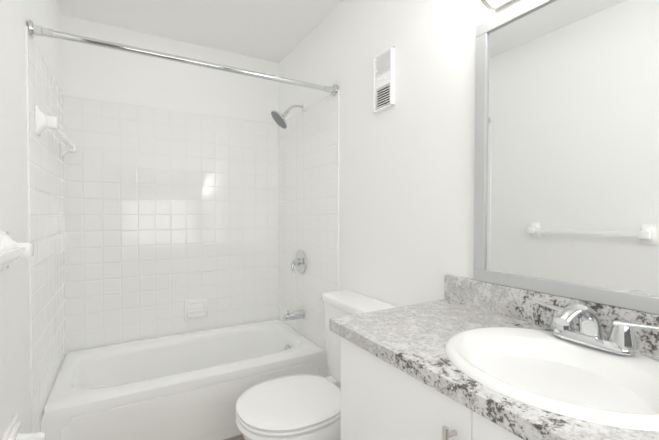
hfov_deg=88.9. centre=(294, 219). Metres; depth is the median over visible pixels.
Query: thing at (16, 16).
wall
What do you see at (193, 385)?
bathtub
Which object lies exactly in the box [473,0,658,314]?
mirror
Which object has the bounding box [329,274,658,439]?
bathroom vanity
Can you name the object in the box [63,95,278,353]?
wall tile
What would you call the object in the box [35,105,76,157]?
towel bar
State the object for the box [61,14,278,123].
wall
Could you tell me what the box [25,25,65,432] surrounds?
wall tile
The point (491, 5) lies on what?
sconce
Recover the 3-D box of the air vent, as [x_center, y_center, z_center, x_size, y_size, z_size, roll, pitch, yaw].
[0.445,-0.697,1.671,0.026,0.288,0.132,-1,1,-27]
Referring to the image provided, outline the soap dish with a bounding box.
[184,297,207,320]
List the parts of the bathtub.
panel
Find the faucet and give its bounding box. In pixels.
[535,301,658,355]
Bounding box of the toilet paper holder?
[1,415,45,439]
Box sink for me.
[445,327,658,431]
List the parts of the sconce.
lamp shade, plate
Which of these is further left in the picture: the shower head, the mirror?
the shower head
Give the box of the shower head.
[271,103,306,128]
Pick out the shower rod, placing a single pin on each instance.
(37, 30)
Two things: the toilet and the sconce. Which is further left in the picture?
the toilet
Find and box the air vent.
[373,46,394,112]
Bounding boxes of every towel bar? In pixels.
[0,231,33,270]
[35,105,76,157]
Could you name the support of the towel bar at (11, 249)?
attached to the wall at (16, 16)
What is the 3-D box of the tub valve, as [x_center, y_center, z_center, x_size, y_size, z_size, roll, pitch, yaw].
[0.006,0.319,2.453,0.099,0.196,0.178,-1,1,-27]
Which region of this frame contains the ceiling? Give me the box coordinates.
[56,0,343,62]
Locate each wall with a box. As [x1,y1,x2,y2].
[0,0,61,439]
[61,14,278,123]
[279,0,524,306]
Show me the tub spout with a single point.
(294, 315)
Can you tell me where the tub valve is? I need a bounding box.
[291,250,306,277]
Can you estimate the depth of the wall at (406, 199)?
1.58 m
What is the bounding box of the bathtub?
[41,318,326,439]
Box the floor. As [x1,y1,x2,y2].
[224,434,243,439]
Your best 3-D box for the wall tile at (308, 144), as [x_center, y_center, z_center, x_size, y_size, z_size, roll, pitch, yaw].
[0.069,0.209,2.446,0.008,2.027,0.883,-1,1,-27]
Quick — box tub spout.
[283,309,304,320]
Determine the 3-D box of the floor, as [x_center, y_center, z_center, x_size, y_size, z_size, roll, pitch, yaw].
[-0.095,1.277,1.121,1.764,0.060,3.386,-1,1,-27]
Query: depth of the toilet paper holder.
1.14 m
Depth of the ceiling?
2.18 m
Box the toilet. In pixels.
[236,290,397,439]
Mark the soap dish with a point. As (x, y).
(195, 308)
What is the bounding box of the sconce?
[480,0,515,10]
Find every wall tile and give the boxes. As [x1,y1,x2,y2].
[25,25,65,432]
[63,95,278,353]
[278,89,338,375]
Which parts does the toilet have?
seat, tank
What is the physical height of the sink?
0.155 m
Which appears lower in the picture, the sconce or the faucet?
the faucet
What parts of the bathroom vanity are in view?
door, door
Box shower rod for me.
[28,20,337,95]
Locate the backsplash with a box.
[444,274,658,355]

